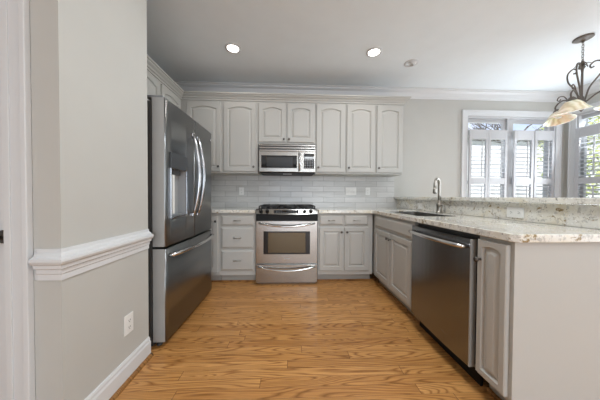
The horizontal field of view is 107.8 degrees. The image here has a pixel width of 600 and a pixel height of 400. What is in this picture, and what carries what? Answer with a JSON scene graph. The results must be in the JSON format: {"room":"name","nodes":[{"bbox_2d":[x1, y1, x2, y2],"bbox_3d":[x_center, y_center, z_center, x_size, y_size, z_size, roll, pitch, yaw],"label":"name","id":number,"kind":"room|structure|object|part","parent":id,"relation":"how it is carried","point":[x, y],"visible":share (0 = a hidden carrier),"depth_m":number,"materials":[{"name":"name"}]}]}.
{"room":"kitchen","nodes":[
{"label":"kitchen","id":0,"kind":"room"},
{"bbox_2d":[29,0,148,399],"bbox_3d":[-1.826,-0.313,1.150,1.642,2.732,0.556,0,1,-2],"label":"wall","id":1,"kind":"structure","parent":0,"point":[88,58],"depth_m":1.04,"materials":[{"name":"beige paint"}]},
{"bbox_2d":[0,59,5,399],"bbox_3d":[-1.618,0.033,0.891,0.810,2.040,0.100,0,1,-2],"label":"door","id":2,"kind":"structure","parent":1,"relation":"in","point":[2,292],"depth_m":0.93,"materials":[{"name":"white paint"}]},
{"bbox_3d":[-1.244,0.155,0.891,0.056,0.056,0.065,0,1,-2],"label":"knob","id":3,"kind":"part","parent":2,"relation":"part of","materials":[{"name":"grey metal"}]},
{"bbox_2d":[0,0,34,399],"bbox_3d":[-1.596,-0.006,0.874,0.983,2.130,0.024,0,1,-2],"label":"trim","id":4,"kind":"structure","parent":1,"relation":"attached to","point":[14,14],"depth_m":0.89,"materials":[{"name":"white paint"}]},
{"bbox_2d":[28,229,153,280],"bbox_3d":[-1.042,0.264,1.171,0.145,0.130,0.592,0,1,-2],"label":"trim","id":5,"kind":"structure","parent":1,"relation":"attached to","point":[64,263],"depth_m":1.00,"materials":[{"name":"white paint"}]},
{"bbox_2d":[84,336,150,399],"bbox_3d":[-1.058,0.992,1.194,0.123,0.130,0.570,0,1,-2],"label":"baseboard","id":6,"kind":"structure","parent":1,"relation":"attached to","point":[112,383],"depth_m":1.23,"materials":[{"name":"white paint"}]},
{"bbox_2d":[124,311,132,336],"bbox_3d":[-1.011,0.730,1.294,0.009,0.115,0.070,0,1,-2],"label":"wall outlet","id":7,"kind":"object","parent":1,"relation":"attached to","point":[128,319],"visible":1,"depth_m":1.29,"materials":[{"name":"white plastic"}]},
{"bbox_2d":[109,353,153,399],"bbox_3d":[-1.049,1.047,1.187,0.141,0.020,0.588,0,1,-2],"label":"trim","id":8,"kind":"structure","parent":1,"relation":"attached to","point":[125,384],"depth_m":1.28,"materials":[{"name":"brown wood"}]},
{"bbox_2d":[116,272,494,399],"bbox_3d":[0.994,1.129,-0.943,7.120,0.050,8.997,0,1,-2],"label":"floor","id":9,"kind":"structure","parent":0,"point":[319,340],"depth_m":1.51,"materials":[{"name":"brown wood"}]},
{"bbox_2d":[147,95,213,345],"bbox_3d":[-1.318,0.150,1.968,0.890,1.785,0.896,0,1,-2],"label":"refrigerator","id":10,"kind":"object","parent":9,"relation":"on","point":[179,147],"visible":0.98,"depth_m":1.67,"materials":[{"name":"metal"}]},
{"bbox_3d":[-0.993,-0.196,1.750,0.095,1.043,0.444,0,1,-2],"label":"door","id":11,"kind":"part","parent":10,"relation":"part of","materials":[{"name":"metal"}]},
{"bbox_3d":[-0.945,-0.051,1.712,0.011,0.370,0.250,0,1,-2],"label":"dispenser frame","id":12,"kind":"part","parent":10,"relation":"part of","materials":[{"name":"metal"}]},
{"bbox_3d":[-1.006,0.669,1.990,0.095,0.660,0.896,0,1,-2],"label":"freezer drawer","id":13,"kind":"part","parent":10,"relation":"part of","materials":[{"name":"metal"}]},
{"bbox_3d":[-0.920,0.389,1.989,0.084,0.028,0.829,0,1,-2],"label":"handle","id":14,"kind":"part","parent":10,"relation":"part of","materials":[{"name":"metal"}]},
{"bbox_3d":[-0.914,-0.220,1.931,0.089,0.730,0.030,0,1,-2],"label":"handle","id":15,"kind":"part","parent":10,"relation":"part of","materials":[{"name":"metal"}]},
{"bbox_3d":[-0.918,-0.222,2.026,0.089,0.730,0.030,0,1,-2],"label":"handle","id":16,"kind":"part","parent":10,"relation":"part of","materials":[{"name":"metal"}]},
{"bbox_3d":[-1.011,-0.203,2.201,0.095,1.043,0.444,0,1,-2],"label":"door","id":17,"kind":"part","parent":10,"relation":"part of","materials":[{"name":"metal"}]},
{"bbox_2d":[209,213,221,279],"bbox_3d":[-1.433,0.589,2.939,0.873,0.874,0.653,0,1,-2],"label":"base cabinet","id":18,"kind":"object","parent":9,"relation":"on","point":[215,217],"visible":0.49,"depth_m":2.67,"materials":[{"name":"paint"}]},
{"bbox_3d":[-1.179,0.541,2.664,0.358,0.690,0.020,0,1,-2],"label":"door","id":19,"kind":"part","parent":18,"relation":"part of","materials":[{"name":"paint"}]},
{"bbox_2d":[211,207,260,212],"bbox_3d":[-1.223,0.131,2.956,1.331,0.038,0.667,0,1,-2],"label":"countertop","id":20,"kind":"structure","parent":18,"relation":"on","point":[213,209],"depth_m":2.70,"materials":[{"name":"stone"}]},
{"bbox_2d":[220,213,255,279],"bbox_3d":[-0.776,0.592,2.965,0.434,0.874,0.656,0,1,-2],"label":"base cabinet","id":21,"kind":"object","parent":9,"relation":"on","point":[237,230],"visible":0.92,"depth_m":2.68,"materials":[{"name":"paint"}]},
{"bbox_3d":[-0.767,0.740,2.685,0.392,0.250,0.020,0,1,-2],"label":"drawer","id":22,"kind":"part","parent":21,"relation":"part of","materials":[{"name":"paint"}]},
{"bbox_3d":[-0.765,0.462,2.680,0.392,0.258,0.020,0,1,-2],"label":"drawer","id":23,"kind":"part","parent":21,"relation":"part of","materials":[{"name":"paint"}]},
{"bbox_3d":[-0.764,0.248,2.676,0.392,0.126,0.020,0,1,-2],"label":"drawer","id":24,"kind":"part","parent":21,"relation":"part of","materials":[{"name":"paint"}]},
{"bbox_2d":[256,204,317,282],"bbox_3d":[-0.173,0.550,2.968,0.758,0.963,0.735,0,1,-2],"label":"gas range","id":25,"kind":"object","parent":9,"relation":"on","point":[286,234],"visible":1,"depth_m":2.67,"materials":[{"name":"metal"}]},
{"bbox_3d":[-0.163,0.902,2.694,0.754,0.224,0.032,0,1,-2],"label":"warming drawer","id":26,"kind":"part","parent":25,"relation":"part of","materials":[{"name":"metal"}]},
{"bbox_3d":[-0.162,0.833,2.647,0.713,0.055,0.071,0,1,-2],"label":"handle","id":27,"kind":"part","parent":25,"relation":"part of","materials":[{"name":"metal"}]},
{"bbox_3d":[-0.158,0.299,2.632,0.693,0.057,0.072,0,1,-2],"label":"handle","id":28,"kind":"part","parent":25,"relation":"part of","materials":[{"name":"metal"}]},
{"bbox_2d":[256,207,316,209],"bbox_3d":[-0.172,0.120,3.005,0.758,0.030,0.645,0,1,-2],"label":"cooktop","id":29,"kind":"object","parent":25,"relation":"in","point":[263,208],"depth_m":2.79,"materials":[{"name":"black metal"}]},
{"bbox_3d":[-0.161,0.514,2.687,0.754,0.520,0.034,0,1,-2],"label":"oven door","id":30,"kind":"part","parent":25,"relation":"part of","materials":[{"name":"metal"}]},
{"bbox_3d":[-0.160,0.143,2.700,0.758,0.062,0.128,0,1,-2],"label":"control panel","id":31,"kind":"part","parent":25,"relation":"part of","materials":[{"name":"metal"}]},
{"bbox_2d":[211,279,375,281],"bbox_3d":[-0.437,1.022,2.776,2.855,0.021,0.012,0,1,-2],"label":"trim","id":32,"kind":"structure","parent":9,"relation":"on","point":[317,279],"depth_m":2.80,"materials":[{"name":"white wood"}]},
{"bbox_2d":[317,213,372,278],"bbox_3d":[0.556,0.598,3.020,0.692,0.874,0.656,0,1,-2],"label":"base cabinet","id":33,"kind":"object","parent":9,"relation":"on","point":[344,251],"visible":0.97,"depth_m":2.73,"materials":[{"name":"paint"}]},
{"bbox_3d":[0.391,0.250,2.724,0.300,0.127,0.020,0,1,-2],"label":"drawer","id":34,"kind":"part","parent":33,"relation":"part of","materials":[{"name":"paint"}]},
{"bbox_3d":[0.389,0.609,2.730,0.300,0.540,0.020,0,1,-2],"label":"door","id":35,"kind":"part","parent":33,"relation":"part of","materials":[{"name":"paint"}]},
{"bbox_3d":[0.707,0.252,2.737,0.300,0.127,0.020,0,1,-2],"label":"drawer","id":36,"kind":"part","parent":33,"relation":"part of","materials":[{"name":"paint"}]},
{"bbox_3d":[0.705,0.610,2.743,0.300,0.540,0.020,0,1,-2],"label":"door","id":37,"kind":"part","parent":33,"relation":"part of","materials":[{"name":"paint"}]},
{"bbox_2d":[372,213,417,310],"bbox_3d":[1.199,0.608,2.615,0.633,0.874,1.504,0,1,-2],"label":"base cabinet","id":38,"kind":"object","parent":9,"relation":"on","point":[391,238],"visible":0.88,"depth_m":2.19,"materials":[{"name":"paint"}]},
{"bbox_3d":[0.930,0.626,2.483,0.020,0.560,0.397,0,1,-2],"label":"door","id":39,"kind":"part","parent":38,"relation":"part of","materials":[{"name":"paint"}]},
{"bbox_3d":[0.947,0.633,2.070,0.020,0.560,0.397,0,1,-2],"label":"door","id":40,"kind":"part","parent":38,"relation":"part of","materials":[{"name":"paint"}]},
{"bbox_2d":[313,207,599,242],"bbox_3d":[0.901,0.156,2.184,1.302,0.038,2.385,0,1,-2],"label":"countertop","id":41,"kind":"structure","parent":38,"relation":"on","point":[501,229],"depth_m":1.27,"materials":[{"name":"stone"}]},
{"bbox_2d":[389,211,456,216],"bbox_3d":[1.221,0.249,2.282,0.378,0.211,0.748,0,1,-2],"label":"sink","id":42,"kind":"object","parent":41,"relation":"in","point":[402,212],"visible":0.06,"depth_m":2.57,"materials":[{"name":"metal"}]},
{"bbox_2d":[433,177,444,212],"bbox_3d":[1.455,-0.049,2.278,0.100,0.374,0.176,1,1,43],"label":"faucet","id":43,"kind":"object","parent":41,"relation":"on","point":[439,204],"visible":0.98,"depth_m":2.31,"materials":[{"name":"silver metal"}]},
{"bbox_3d":[1.433,-0.109,2.287,0.151,0.254,0.027,0,1,-39],"label":"spout","id":44,"kind":"part","parent":43,"relation":"part of","materials":[{"name":"silver metal"}]},
{"bbox_2d":[378,281,501,399],"bbox_3d":[1.022,1.045,1.899,0.018,0.021,1.724,0,1,-2],"label":"trim","id":45,"kind":"structure","parent":9,"relation":"on","point":[492,393],"depth_m":1.99,"materials":[{"name":"brown wood"}]},
{"bbox_2d":[408,223,482,385],"bbox_3d":[1.203,0.630,1.548,0.652,0.865,0.601,0,1,-2],"label":"dishwasher","id":46,"kind":"object","parent":9,"relation":"on","point":[444,269],"visible":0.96,"depth_m":1.41,"materials":[{"name":"metal"}]},
{"bbox_3d":[0.913,0.262,1.534,0.068,0.024,0.569,0,1,-2],"label":"handle","id":47,"kind":"part","parent":46,"relation":"part of","materials":[{"name":"metal"}]},
{"bbox_2d":[473,236,599,399],"bbox_3d":[1.262,0.633,1.133,0.638,0.874,0.191,0,1,-2],"label":"base cabinet","id":48,"kind":"object","parent":9,"relation":"on","point":[538,314],"visible":0.91,"depth_m":1.04,"materials":[{"name":"paint"}]},
{"bbox_3d":[0.959,0.320,1.182,0.032,0.029,0.030,0,1,-2],"label":"knob","id":49,"kind":"part","parent":48,"relation":"part of","materials":[{"name":"grey metal"}]},
{"bbox_3d":[0.986,0.579,1.127,0.020,0.730,0.164,0,1,-2],"label":"door","id":50,"kind":"part","parent":48,"relation":"part of","materials":[{"name":"paint"}]},
{"bbox_3d":[1.292,0.635,1.046,0.586,0.874,0.014,0,1,-2],"label":"panel","id":51,"kind":"part","parent":48,"relation":"part of","materials":[{"name":"paint"}]},
{"bbox_2d":[178,97,564,207],"bbox_3d":[1.160,-0.336,3.467,6.440,2.732,0.150,0,1,-2],"label":"wall","id":52,"kind":"structure","parent":0,"point":[431,127],"depth_m":3.42,"materials":[{"name":"beige paint"}]},
{"bbox_2d":[181,100,226,174],"bbox_3d":[-1.324,-0.848,3.070,0.548,0.960,0.408,0,1,-2],"label":"upper cabinet","id":53,"kind":"object","parent":52,"relation":"attached to","point":[208,114],"visible":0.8,"depth_m":2.90,"materials":[{"name":"paint"}]},
{"bbox_3d":[-1.278,-0.845,2.910,0.442,0.916,0.020,0,1,-2],"label":"door","id":54,"kind":"part","parent":53,"relation":"part of","materials":[{"name":"paint"}]},
{"bbox_2d":[222,101,260,175],"bbox_3d":[-0.810,-0.846,3.091,0.476,0.960,0.408,0,1,-2],"label":"upper cabinet","id":55,"kind":"object","parent":52,"relation":"attached to","point":[240,146],"visible":0.99,"depth_m":2.92,"materials":[{"name":"paint"}]},
{"bbox_2d":[258,102,315,144],"bbox_3d":[-0.183,-1.042,3.114,0.773,0.562,0.408,0,1,-2],"label":"upper cabinet","id":56,"kind":"object","parent":52,"relation":"attached to","point":[280,123],"visible":1,"depth_m":2.95,"materials":[{"name":"paint"}]},
{"bbox_3d":[-0.372,-1.040,2.944,0.364,0.518,0.020,0,1,-2],"label":"door","id":57,"kind":"part","parent":56,"relation":"part of","materials":[{"name":"paint"}]},
{"bbox_2d":[259,144,314,175],"bbox_3d":[-0.177,-0.548,3.085,0.752,0.384,0.452,0,1,-2],"label":"microwave","id":58,"kind":"object","parent":56,"relation":"attached to","point":[274,159],"visible":1,"depth_m":2.91,"materials":[{"name":"metal"}]},
{"bbox_3d":[-0.284,-0.510,2.925,0.524,0.271,0.035,0,1,-2],"label":"door","id":59,"kind":"part","parent":58,"relation":"part of","materials":[{"name":"metal"}]},
{"bbox_3d":[-0.003,-0.508,2.896,0.022,0.250,0.059,0,1,-2],"label":"handle","id":60,"kind":"part","parent":58,"relation":"part of","materials":[{"name":"metal"}]},
{"bbox_3d":[0.092,-0.508,2.942,0.226,0.271,0.033,0,1,-2],"label":"control panel","id":61,"kind":"part","parent":58,"relation":"part of","materials":[{"name":"metal"}]},
{"bbox_3d":[0.011,-1.038,2.960,0.365,0.518,0.020,0,1,-2],"label":"door","id":62,"kind":"part","parent":56,"relation":"part of","materials":[{"name":"paint"}]},
{"bbox_2d":[211,174,393,207],"bbox_3d":[-0.220,-0.333,3.330,3.369,0.888,0.010,0,1,-2],"label":"tile backsplash","id":63,"kind":"structure","parent":52,"relation":"attached to","point":[318,191],"depth_m":3.34,"materials":[{"name":"white tile"}]},
{"bbox_2d":[239,187,243,194],"bbox_3d":[-0.881,-0.133,3.297,0.070,0.115,0.009,0,1,-2],"label":"wall outlet","id":64,"kind":"object","parent":63,"relation":"attached to","point":[241,189],"visible":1,"depth_m":3.30,"materials":[{"name":"white plastic"}]},
{"bbox_2d":[346,187,355,194],"bbox_3d":[0.783,-0.135,3.363,0.165,0.118,0.014,0,1,-2],"label":"light switch","id":65,"kind":"object","parent":63,"relation":"attached to","point":[349,190],"visible":1,"depth_m":3.36,"materials":[{"name":"white plastic"}]},
{"bbox_2d":[365,188,369,194],"bbox_3d":[1.044,-0.134,3.376,0.070,0.115,0.009,0,1,-2],"label":"wall outlet","id":66,"kind":"object","parent":63,"relation":"attached to","point":[367,190],"visible":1,"depth_m":3.38,"materials":[{"name":"white plastic"}]},
{"bbox_2d":[313,103,345,175],"bbox_3d":[0.411,-0.840,3.142,0.414,0.960,0.408,0,1,-2],"label":"upper cabinet","id":67,"kind":"object","parent":52,"relation":"attached to","point":[330,118],"visible":0.99,"depth_m":2.97,"materials":[{"name":"paint"}]},
{"bbox_2d":[342,104,375,176],"bbox_3d":[0.827,-0.838,3.159,0.414,0.960,0.408,0,1,-2],"label":"upper cabinet","id":68,"kind":"object","parent":52,"relation":"attached to","point":[360,118],"visible":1,"depth_m":2.99,"materials":[{"name":"paint"}]},
{"bbox_2d":[367,104,402,176],"bbox_3d":[1.228,-0.836,3.175,0.386,0.960,0.408,0,1,-2],"label":"upper cabinet","id":69,"kind":"object","parent":52,"relation":"attached to","point":[389,118],"visible":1,"depth_m":3.01,"materials":[{"name":"paint"}]},
{"bbox_2d":[147,55,410,105],"bbox_3d":[-0.015,-1.355,2.430,3.267,0.087,1.423,0,1,-9],"label":"crown molding","id":70,"kind":"structure","parent":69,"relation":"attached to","point":[153,68],"depth_m":2.91,"materials":[{"name":"paint"}]},
{"bbox_3d":[1.233,-0.834,3.014,0.357,0.916,0.020,0,1,-2],"label":"door","id":71,"kind":"part","parent":69,"relation":"part of","materials":[{"name":"paint"}]},
{"bbox_2d":[460,110,561,203],"bbox_3d":[3.345,-0.408,3.526,1.676,1.998,0.190,0,1,-2],"label":"window","id":72,"kind":"structure","parent":52,"relation":"in","point":[508,118],"depth_m":3.49,"materials":[{"name":"white paint"}]},
{"bbox_2d":[467,129,488,201],"bbox_3d":[2.781,-0.307,3.416,0.305,1.575,0.073,0,1,-2],"label":"plantation shutter","id":73,"kind":"object","parent":72,"relation":"attached to","point":[473,134],"visible":0.67,"depth_m":3.41,"materials":[{"name":"white paint"}]},
{"bbox_3d":[2.811,-0.644,3.381,0.011,0.560,0.012,0,1,-2],"label":"tilt rod","id":74,"kind":"part","parent":73,"relation":"part of","materials":[{"name":"white paint"}]},
{"bbox_2d":[487,130,507,196],"bbox_3d":[3.090,-0.306,3.429,0.305,1.575,0.073,0,1,-2],"label":"plantation shutter","id":75,"kind":"object","parent":72,"relation":"attached to","point":[501,135],"visible":0.69,"depth_m":3.42,"materials":[{"name":"white paint"}]},
{"bbox_3d":[3.121,-0.643,3.394,0.011,0.560,0.012,0,1,-2],"label":"tilt rod","id":76,"kind":"part","parent":75,"relation":"part of","materials":[{"name":"white paint"}]},
{"bbox_2d":[512,130,533,202],"bbox_3d":[3.515,-0.304,3.450,0.326,1.575,0.078,0,1,0],"label":"plantation shutter","id":77,"kind":"object","parent":72,"relation":"attached to","point":[517,134],"visible":0.66,"depth_m":3.44,"materials":[{"name":"white paint"}]},
{"bbox_3d":[3.547,-0.641,3.411,0.012,0.560,0.012,0,1,-2],"label":"tilt rod","id":78,"kind":"part","parent":77,"relation":"part of","materials":[{"name":"white paint"}]},
{"bbox_2d":[533,131,554,203],"bbox_3d":[3.854,-0.302,3.464,0.326,1.575,0.078,0,1,0],"label":"plantation shutter","id":79,"kind":"object","parent":72,"relation":"attached to","point":[549,136],"visible":0.67,"depth_m":3.45,"materials":[{"name":"white paint"}]},
{"bbox_3d":[3.887,-0.639,3.425,0.012,0.560,0.012,0,1,-2],"label":"tilt rod","id":80,"kind":"part","parent":79,"relation":"part of","materials":[{"name":"white paint"}]},
{"bbox_2d":[147,0,599,90],"bbox_3d":[1.010,-1.678,-0.989,7.120,0.100,8.997,0,1,-2],"label":"ceiling","id":81,"kind":"structure","parent":0,"point":[462,44],"depth_m":2.32,"materials":[{"name":"paint"}]},
{"bbox_2d":[225,42,240,52],"bbox_3d":[-0.747,-1.690,2.441,0.178,0.010,0.178,0,1,-2],"label":"recessed light","id":82,"kind":"object","parent":81,"relation":"in","point":[231,47],"visible":1,"depth_m":2.43,"materials":[{"name":"white paint"}]},
{"bbox_2d":[366,47,381,56],"bbox_3d":[0.844,-1.682,2.496,0.178,0.010,0.178,0,1,-2],"label":"recessed light","id":83,"kind":"object","parent":81,"relation":"in","point":[374,51],"visible":1,"depth_m":2.49,"materials":[{"name":"white paint"}]},
{"bbox_2d":[404,59,418,66],"bbox_3d":[1.370,-1.693,2.697,0.162,0.084,0.162,0,1,-2],"label":"light","id":84,"kind":"object","parent":81,"relation":"attached to","point":[413,62],"visible":0.99,"depth_m":2.67,"materials":[{"name":"white paint"}]},
{"bbox_2d":[543,33,599,126],"bbox_3d":[2.877,-1.268,2.277,0.532,0.808,0.616,0,1,-2],"label":"chandelier","id":85,"kind":"object","parent":81,"relation":"hanging from","point":[562,115],"visible":1,"depth_m":2.24,"materials":[{"name":"beige glass"}]},
{"bbox_3d":[2.928,-0.936,2.469,0.251,0.139,0.246,0,1,-2],"label":"lamp shade","id":86,"kind":"part","parent":85,"relation":"part of","materials":[{"name":"white glass"}]},
{"bbox_3d":[2.926,-1.198,2.400,0.015,0.416,0.236,0,1,3],"label":"arm","id":87,"kind":"part","parent":85,"relation":"part of","materials":[{"name":"brown metal"}]},
{"bbox_3d":[2.735,-0.933,2.196,0.246,0.139,0.251,0,1,-2],"label":"lamp shade","id":88,"kind":"part","parent":85,"relation":"part of","materials":[{"name":"white glass"}]},
{"bbox_3d":[2.796,-1.196,2.216,0.235,0.416,0.015,0,1,-22],"label":"arm","id":89,"kind":"part","parent":85,"relation":"part of","materials":[{"name":"brown metal"}]},
{"bbox_3d":[2.922,-1.526,2.261,0.017,0.214,0.017,1,1,43],"label":"chain","id":90,"kind":"part","parent":85,"relation":"part of","materials":[{"name":"brown metal"}]},
{"bbox_3d":[2.991,-1.194,2.155,0.015,0.416,0.236,0,1,-32],"label":"arm","id":91,"kind":"part","parent":85,"relation":"part of","materials":[{"name":"brown metal"}]},
{"bbox_2d":[404,208,599,229],"bbox_3d":[1.640,0.533,2.240,0.134,1.041,2.372,0,1,-2],"label":"wall","id":92,"kind":"structure","parent":0,"point":[404,208],"depth_m":1.55,"materials":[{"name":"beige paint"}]},
{"bbox_2d":[394,197,599,204],"bbox_3d":[1.722,-0.010,2.195,0.418,0.036,2.445,0,1,-2],"label":"bar","id":93,"kind":"object","parent":92,"relation":"on","point":[594,201],"visible":1,"depth_m":1.53,"materials":[{"name":"stone"}]},
{"bbox_2d":[397,199,599,228],"bbox_3d":[1.563,0.073,2.228,0.020,0.130,2.370,0,1,-2],"label":"backsplash","id":94,"kind":"structure","parent":92,"relation":"attached to","point":[575,215],"depth_m":1.51,"materials":[{"name":"beige stone"}]},
{"bbox_2d":[507,207,523,218],"bbox_3d":[1.574,0.092,1.603,0.009,0.078,0.122,0,1,-2],"label":"wall outlet","id":95,"kind":"object","parent":94,"relation":"attached to","point":[513,212],"visible":1,"depth_m":1.60,"materials":[{"name":"white plastic"}]},
{"bbox_2d":[563,91,599,197],"bbox_3d":[4.487,-0.245,-0.897,0.150,2.732,8.847,0,1,-2],"label":"wall","id":96,"kind":"structure","parent":0,"point":[596,98],"depth_m":3.48,"materials":[{"name":"beige paint"}]},
{"bbox_2d":[175,79,599,102],"bbox_3d":[1.350,-1.561,-0.999,6.138,0.129,8.746,0,1,-2],"label":"trim","id":97,"kind":"structure","parent":96,"relation":"attached to","point":[414,92],"depth_m":3.31,"materials":[{"name":"white paint"}]},
{"bbox_2d":[567,101,599,197],"bbox_3d":[4.316,-0.386,2.543,0.190,1.998,1.856,0,1,-2],"label":"window","id":98,"kind":"structure","parent":96,"relation":"in","point":[581,120],"depth_m":3.35,"materials":[{"name":"white paint"}]},
{"bbox_2d":[574,123,599,197],"bbox_3d":[4.205,-0.295,3.152,0.078,1.575,0.396,0,1,0],"label":"plantation shutter","id":99,"kind":"object","parent":98,"relation":"attached to","point":[594,129],"visible":0.72,"depth_m":3.22,"materials":[{"name":"white paint"}]},
{"bbox_3d":[4.175,-0.632,3.109,0.012,0.560,0.014,0,1,-2],"label":"tilt rod","id":100,"kind":"part","parent":99,"relation":"part of","materials":[{"name":"white paint"}]},
{"bbox_3d":[4.341,-0.392,2.544,0.140,1.810,1.640,0,1,-2],"label":"frame","id":101,"kind":"part","parent":98,"relation":"part of","materials":[{"name":"white paint"}]},
{"bbox_3d":[-1.942,-0.334,2.355,0.150,2.732,1.817,0,1,-2],"label":"wall","id":102,"kind":"structure","parent":0,"visible":0},
{"bbox_2d":[147,70,159,99],"bbox_3d":[-1.663,-1.050,1.946,0.358,0.522,0.938,0,1,-2],"label":"upper cabinet","id":103,"kind":"object","parent":102,"relation":"attached to","point":[153,84],"visible":0.11,"depth_m":2.27,"materials":[{"name":"paint"}]},
{"bbox_2d":[160,82,180,108],"bbox_3d":[-1.693,-0.843,2.649,0.358,0.960,0.454,0,1,-2],"label":"upper cabinet","id":104,"kind":"object","parent":102,"relation":"attached to","point":[164,90],"visible":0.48,"depth_m":2.60,"materials":[{"name":"paint"}]},
{"label":"outside","id":105,"kind":"structure","parent":0,"visible":0},
{"bbox_3d":[9.376,1.455,15.173,36.000,0.050,22.503,0,1,-2],"label":"ground","id":106,"kind":"structure","parent":105,"visible":0},
{"bbox_2d":[468,123,542,142],"bbox_3d":[9.607,-1.485,9.989,4.118,6.004,3.144,0,1,-2],"label":"bare tree","id":107,"kind":"object","parent":106,"relation":"on","point":[477,124],"visible":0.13,"depth_m":9.81,"materials":[{"name":"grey plant"}]},
{"bbox_2d":[467,138,599,204],"bbox_3d":[13.832,-1.297,16.663,16.400,5.450,5.600,0,1,-2],"label":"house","id":108,"kind":"structure","parent":106,"relation":"on","point":[521,143],"depth_m":14.11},
{"bbox_2d":[537,116,599,204],"bbox_3d":[10.312,-1.166,7.023,3.996,5.479,4.000,0,1,-28],"label":"leafy tree","id":109,"kind":"object","parent":106,"relation":"on","point":[597,119],"visible":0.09,"depth_m":7.29,"materials":[{"name":"green plant"}]}
]}

